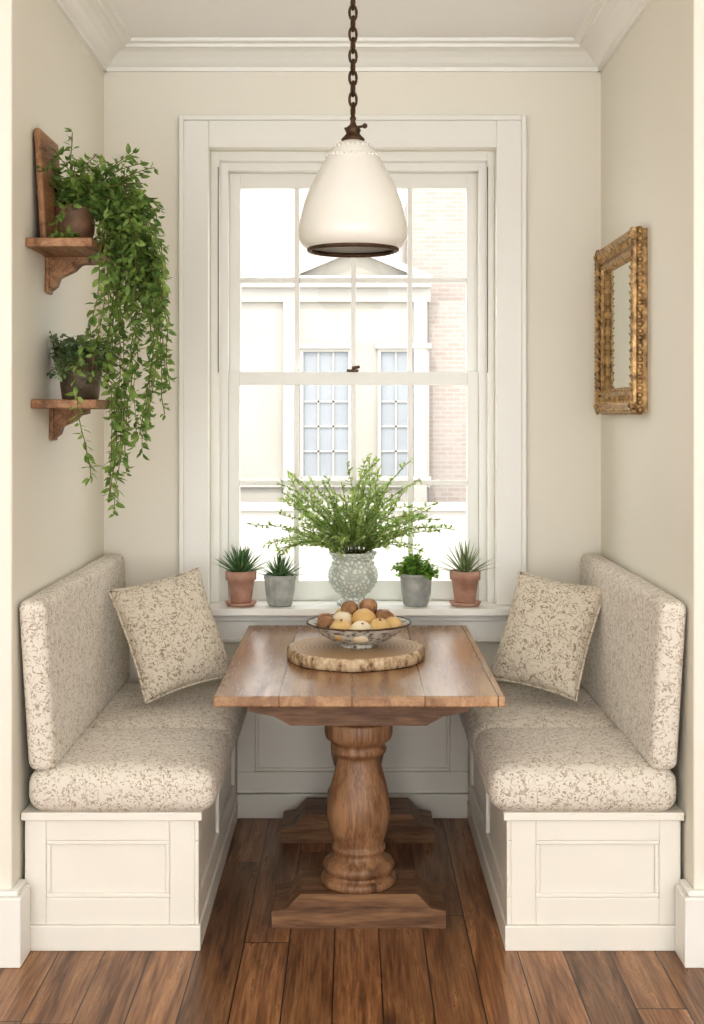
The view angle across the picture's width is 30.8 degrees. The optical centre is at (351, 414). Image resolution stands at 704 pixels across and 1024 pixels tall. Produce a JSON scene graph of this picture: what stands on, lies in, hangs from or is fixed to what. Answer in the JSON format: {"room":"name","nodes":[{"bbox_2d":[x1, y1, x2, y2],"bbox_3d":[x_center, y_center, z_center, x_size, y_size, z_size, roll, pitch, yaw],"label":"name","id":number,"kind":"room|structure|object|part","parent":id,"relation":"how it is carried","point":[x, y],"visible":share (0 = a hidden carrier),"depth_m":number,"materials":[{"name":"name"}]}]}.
{"room":"breakfast nook","nodes":[
{"label":"breakfast nook","id":0,"kind":"room"},
{"bbox_2d":[0,0,103,888],"bbox_3d":[-1.865,0.060,4.260,1.870,2.880,1.520,0,0,0],"label":"wall","id":1,"kind":"structure","parent":0,"point":[52,523],"depth_m":3.68,"materials":[{"name":"beige paint"}]},
{"bbox_2d":[0,879,29,967],"bbox_3d":[-1.799,1.397,3.522,1.802,0.205,0.107,0,0,0],"label":"baseboard","id":2,"kind":"structure","parent":1,"relation":"attached to","point":[15,902],"depth_m":3.47,"materials":[{"name":"white paint"}]},
{"bbox_2d":[26,238,117,294],"bbox_3d":[-0.835,-0.437,3.870,0.189,0.136,0.460,0,0,0],"label":"wall shelf","id":3,"kind":"object","parent":1,"relation":"attached to","point":[64,257],"visible":0.89,"depth_m":3.82,"materials":[{"name":"brown wood"}]},
{"bbox_2d":[34,128,59,237],"bbox_3d":[-0.905,-0.670,3.830,0.038,0.330,0.240,0,0,0],"label":"wooden cutting board","id":4,"kind":"object","parent":3,"relation":"on","point":[45,192],"visible":0.54,"depth_m":3.74,"materials":[{"name":"brown wood"}]},
{"bbox_2d":[36,128,176,517],"bbox_3d":[-0.729,-0.273,3.845,0.423,1.187,0.607,0,0,0],"label":"potted plant","id":5,"kind":"object","parent":3,"relation":"on","point":[119,214],"visible":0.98,"depth_m":3.84,"materials":[{"name":"green plant"}]},
{"bbox_2d":[31,399,125,440],"bbox_3d":[-0.835,0.017,3.950,0.189,0.124,0.500,0,0,0],"label":"wall shelf","id":6,"kind":"object","parent":1,"relation":"attached to","point":[60,412],"visible":0.87,"depth_m":3.84,"materials":[{"name":"brown wood"}]},
{"bbox_2d":[47,323,128,399],"bbox_3d":[-0.802,-0.163,3.909,0.247,0.235,0.396,0,0,0],"label":"potted trailing sedum","id":7,"kind":"object","parent":6,"relation":"on","point":[63,355],"visible":0.72,"depth_m":3.89,"materials":[{"name":"green plant"}]},
{"bbox_2d":[52,0,130,70],"bbox_3d":[-0.868,-1.333,4.150,0.124,0.094,1.300,0,0,0],"label":"trim","id":8,"kind":"structure","parent":1,"relation":"attached to","point":[97,23],"depth_m":4.39,"materials":[{"name":"white paint"}]},
{"bbox_2d":[0,818,703,1023],"bbox_3d":[0.000,1.560,2.110,5.600,0.120,5.820,0,0,0],"label":"floor","id":9,"kind":"structure","parent":0,"point":[245,970],"depth_m":3.44,"materials":[{"name":"brown wood"}]},
{"bbox_2d":[19,553,247,950],"bbox_3d":[-0.652,1.005,4.166,0.547,0.990,1.264,0,0,0],"label":"bench","id":10,"kind":"object","parent":9,"relation":"on","point":[130,818],"visible":0.94,"depth_m":3.60,"materials":[{"name":"beige fabric"}]},
{"bbox_3d":[-0.876,0.754,4.161,0.098,0.487,1.254,0,0,0],"label":"backrest","id":11,"kind":"part","parent":10,"relation":"part of","materials":[{"name":"fabric"}]},
{"bbox_2d":[29,728,229,811],"bbox_3d":[-0.645,1.051,3.814,0.533,0.154,0.513,0,0,0],"label":"seat cushion","id":12,"kind":"object","parent":10,"relation":"on","point":[98,769],"depth_m":3.58,"materials":[{"name":"fabric"}]},
{"bbox_2d":[88,683,247,754],"bbox_3d":[-0.645,1.052,4.420,0.533,0.152,0.702,0,0,0],"label":"seat cushion","id":13,"kind":"object","parent":10,"relation":"on","point":[191,707],"depth_m":4.25,"materials":[{"name":"fabric"}]},
{"bbox_2d":[107,567,230,703],"bbox_3d":[-0.616,0.750,4.401,0.411,0.421,0.213,0,0,-32],"label":"throw pillow","id":14,"kind":"object","parent":10,"relation":"on","point":[175,642],"visible":0.98,"depth_m":4.34,"materials":[{"name":"fabric"}]},
{"bbox_2d":[213,625,504,927],"bbox_3d":[0.020,1.135,4.099,0.800,0.730,1.199,0,0,0],"label":"dining table","id":15,"kind":"object","parent":9,"relation":"on","point":[358,885],"visible":1,"depth_m":3.77,"materials":[{"name":"brown wood"}]},
{"bbox_2d":[287,636,424,671],"bbox_3d":[0.012,0.750,4.035,0.440,0.040,0.434,0,0,0],"label":"board","id":16,"kind":"object","parent":15,"relation":"on","point":[318,653],"visible":0.78,"depth_m":3.91,"materials":[{"name":"brown wood"}]},
{"bbox_2d":[306,614,411,648],"bbox_3d":[0.022,0.690,4.040,0.330,0.080,0.334,0,0,0],"label":"fruit bowl","id":17,"kind":"object","parent":16,"relation":"on","point":[375,636],"visible":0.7,"depth_m":3.94,"materials":[{"name":"white ceramic"}]},
{"bbox_2d":[317,598,402,642],"bbox_3d":[0.030,0.641,4.034,0.282,0.119,0.237,0,0,-29],"label":"pile","id":18,"kind":"object","parent":17,"relation":"in","point":[365,616],"visible":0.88,"depth_m":3.99,"materials":[{"name":"brown food"}]},
{"bbox_2d":[459,553,685,950],"bbox_3d":[0.656,1.005,4.166,0.547,0.990,1.264,0,0,0],"label":"bench","id":19,"kind":"object","parent":9,"relation":"on","point":[574,817],"visible":0.87,"depth_m":3.60,"materials":[{"name":"beige fabric"}]},
{"bbox_2d":[459,683,617,754],"bbox_3d":[0.649,1.053,4.420,0.533,0.152,0.702,0,0,0],"label":"seat cushion","id":20,"kind":"object","parent":19,"relation":"on","point":[526,706],"depth_m":4.23,"materials":[{"name":"fabric"}]},
{"bbox_2d":[490,571,601,701],"bbox_3d":[0.670,0.752,4.400,0.356,0.397,0.218,0,0,43],"label":"throw pillow","id":21,"kind":"object","parent":19,"relation":"on","point":[544,644],"visible":0.99,"depth_m":4.34,"materials":[{"name":"fabric"}]},
{"bbox_2d":[475,728,675,811],"bbox_3d":[0.649,1.052,3.814,0.533,0.155,0.513,0,0,0],"label":"seat cushion","id":22,"kind":"object","parent":19,"relation":"on","point":[520,769],"depth_m":3.58,"materials":[{"name":"fabric"}]},
{"bbox_3d":[0.880,0.754,4.161,0.098,0.487,1.254,0,0,0],"label":"backrest","id":23,"kind":"part","parent":19,"relation":"part of","materials":[{"name":"fabric"}]},
{"bbox_2d":[104,72,600,794],"bbox_3d":[0.002,0.060,4.910,1.864,2.880,0.220,0,0,0],"label":"wall","id":24,"kind":"structure","parent":0,"point":[562,110],"depth_m":4.80,"materials":[{"name":"beige paint"}]},
{"bbox_2d":[211,151,493,601],"bbox_3d":[0.002,-0.145,4.923,1.076,1.710,0.155,0,0,0],"label":"window","id":25,"kind":"structure","parent":24,"relation":"in","point":[232,172],"depth_m":4.91,"materials":[{"name":"white paint"}]},
{"bbox_2d":[179,115,525,604],"bbox_3d":[0.003,-0.203,4.783,1.295,1.827,0.034,0,0,0],"label":"trim","id":26,"kind":"structure","parent":24,"relation":"attached to","point":[197,133],"depth_m":4.78,"materials":[{"name":"white paint"}]},
{"bbox_2d":[104,37,600,71],"bbox_3d":[0.002,-1.333,4.738,1.864,0.094,0.124,0,0,0],"label":"trim","id":27,"kind":"structure","parent":24,"relation":"attached to","point":[140,54],"depth_m":4.75,"materials":[{"name":"white paint"}]},
{"bbox_2d":[236,794,468,817],"bbox_3d":[0.003,1.455,4.762,0.865,0.090,0.014,0,0,0],"label":"baseboard","id":28,"kind":"structure","parent":24,"relation":"attached to","point":[249,805],"depth_m":4.75,"materials":[{"name":"beige paint"}]},
{"bbox_2d":[237,642,468,793],"bbox_3d":[0.003,1.173,4.785,0.865,0.655,0.030,0,0,0],"label":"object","id":29,"kind":"structure","parent":24,"relation":"attached to","point":[274,756],"depth_m":4.78,"materials":[{"name":"beige paint"}]},
{"bbox_2d":[213,616,506,641],"bbox_3d":[0.003,0.792,4.772,1.145,0.107,0.055,0,0,0],"label":"trim","id":30,"kind":"structure","parent":24,"relation":"attached to","point":[230,628],"depth_m":4.76,"materials":[{"name":"white paint"}]},
{"bbox_2d":[210,600,510,615],"bbox_3d":[0.003,0.730,4.845,1.205,0.040,0.310,0,0,0],"label":"window sill","id":31,"kind":"structure","parent":24,"relation":"attached to","point":[299,607],"depth_m":4.69,"materials":[{"name":"white paint"}]},
{"bbox_2d":[214,545,267,606],"bbox_3d":[-0.411,0.593,4.773,0.218,0.233,0.210,0,0,0],"label":"aloe","id":32,"kind":"object","parent":31,"relation":"on","point":[241,577],"visible":1,"depth_m":4.74,"materials":[{"name":"ceramic"}]},
{"bbox_2d":[258,552,302,606],"bbox_3d":[-0.271,0.608,4.778,0.189,0.204,0.197,0,0,-33],"label":"potted haworthia","id":33,"kind":"object","parent":31,"relation":"on","point":[279,584],"visible":1,"depth_m":4.74,"materials":[{"name":"concrete"}]},
{"bbox_2d":[248,453,454,606],"bbox_3d":[0.001,0.426,4.666,0.787,0.567,0.461,0,0,0],"label":"potted fern","id":34,"kind":"object","parent":31,"relation":"on","point":[352,574],"visible":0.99,"depth_m":4.74,"materials":[{"name":"green plant"}]},
{"bbox_2d":[391,553,439,606],"bbox_3d":[0.236,0.609,4.767,0.186,0.201,0.209,0,0,0],"label":"potted herb","id":35,"kind":"object","parent":31,"relation":"on","point":[415,578],"visible":1,"depth_m":4.74,"materials":[{"name":"concrete"}]},
{"bbox_2d":[436,538,495,606],"bbox_3d":[0.423,0.583,4.775,0.247,0.253,0.208,0,0,-25],"label":"agave","id":36,"kind":"object","parent":31,"relation":"on","point":[464,578],"visible":1,"depth_m":4.74,"materials":[{"name":"ceramic"}]},
{"bbox_2d":[110,0,594,36],"bbox_3d":[0.000,-1.440,2.110,5.600,0.120,5.820,0,0,0],"label":"ceiling","id":37,"kind":"structure","parent":0,"point":[141,18],"depth_m":4.46,"materials":[{"name":"paint"}]},
{"bbox_2d":[298,0,407,257],"bbox_3d":[0.003,-0.939,3.900,0.333,0.887,0.333,0,0,0],"label":"pendant lamp","id":38,"kind":"object","parent":37,"relation":"hanging from","point":[353,207],"visible":1,"depth_m":3.79,"materials":[{"name":"white ceramic"}]},
{"bbox_2d":[601,0,703,888],"bbox_3d":[1.867,0.060,4.260,1.866,2.880,1.520,0,0,0],"label":"wall","id":39,"kind":"structure","parent":0,"point":[652,86],"depth_m":3.81,"materials":[{"name":"beige paint"}]},
{"bbox_2d":[574,0,652,70],"bbox_3d":[0.872,-1.333,4.150,0.124,0.094,1.300,0,0,0],"label":"trim","id":40,"kind":"structure","parent":39,"relation":"attached to","point":[607,24],"depth_m":4.39,"materials":[{"name":"white paint"}]},
{"bbox_2d":[593,226,646,414],"bbox_3d":[0.903,-0.300,4.350,0.059,0.598,0.629,0,0,0],"label":"wall mirror","id":41,"kind":"object","parent":39,"relation":"attached to","point":[620,269],"visible":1,"depth_m":4.31,"materials":[{"name":"gold glass"}]},
{"bbox_3d":[0.922,-0.300,4.350,0.014,0.428,0.458,0,0,0],"label":"mirror plate","id":42,"kind":"part","parent":41,"relation":"part of","materials":[{"name":"clear glass"}]},
{"bbox_2d":[675,879,703,967],"bbox_3d":[1.801,1.397,3.522,1.798,0.205,0.107,0,0,0],"label":"baseboard","id":43,"kind":"structure","parent":39,"relation":"attached to","point":[689,902],"depth_m":3.47,"materials":[{"name":"white paint"}]},
{"label":"outside","id":44,"kind":"structure","parent":0,"visible":0},
{"bbox_2d":[241,190,321,274],"bbox_3d":[-7.069,-4.408,32.500,13.862,2.760,8.600,0,0,0],"label":"sky","id":45,"kind":"structure","parent":44,"point":[267,216],"depth_m":30.19,"materials":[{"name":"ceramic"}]},
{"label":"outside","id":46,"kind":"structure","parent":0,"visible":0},
{"bbox_3d":[0.000,4.600,35.550,80.000,0.200,58.500,0,0,0],"label":"ground","id":47,"kind":"structure","parent":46,"visible":0},
{"bbox_2d":[240,302,427,501],"bbox_3d":[-6.168,0.806,32.500,15.663,7.388,9.000,0,0,0],"label":"facade","id":48,"kind":"structure","parent":47,"relation":"on","point":[261,406],"depth_m":28.00,"materials":[{"name":"stone"}]},
{"bbox_2d":[240,256,431,501],"bbox_3d":[-6.229,0.387,28.150,15.941,8.226,0.900,0,0,0],"label":"trim","id":49,"kind":"structure","parent":48,"relation":"attached to","point":[250,292],"depth_m":27.86,"materials":[{"name":"paint"}]},
{"bbox_2d":[302,257,406,274],"bbox_3d":[0.066,-3.352,28.225,3.151,0.648,0.550,0,0,0],"label":"tympanum","id":50,"kind":"object","parent":48,"relation":"attached to","point":[342,266],"visible":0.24,"depth_m":27.95,"materials":[{"name":"stone"}]},
{"bbox_2d":[304,352,413,475],"bbox_3d":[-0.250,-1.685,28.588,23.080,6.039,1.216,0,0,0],"label":"window panes","id":51,"kind":"structure","parent":48,"relation":"in","point":[310,358],"depth_m":27.98,"materials":[{"name":"clear glass"}]},
{"bbox_2d":[299,343,431,479],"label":"window","id":52,"kind":"structure","parent":48,"relation":"in","point":[304,347],"depth_m":27.90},
{"bbox_2d":[240,502,466,578],"bbox_3d":[0.000,3.110,24.975,28.000,2.780,0.510,0,0,0],"label":"wall","id":53,"kind":"structure","parent":47,"relation":"on","point":[315,561],"depth_m":24.80,"materials":[{"name":"stone"}]},
{"bbox_2d":[398,190,466,501],"bbox_3d":[7.689,-0.485,33.125,12.621,9.970,9.750,0,0,0],"label":"brick wing","id":54,"kind":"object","parent":47,"relation":"on","point":[438,216],"visible":0.02,"depth_m":28.25}
]}

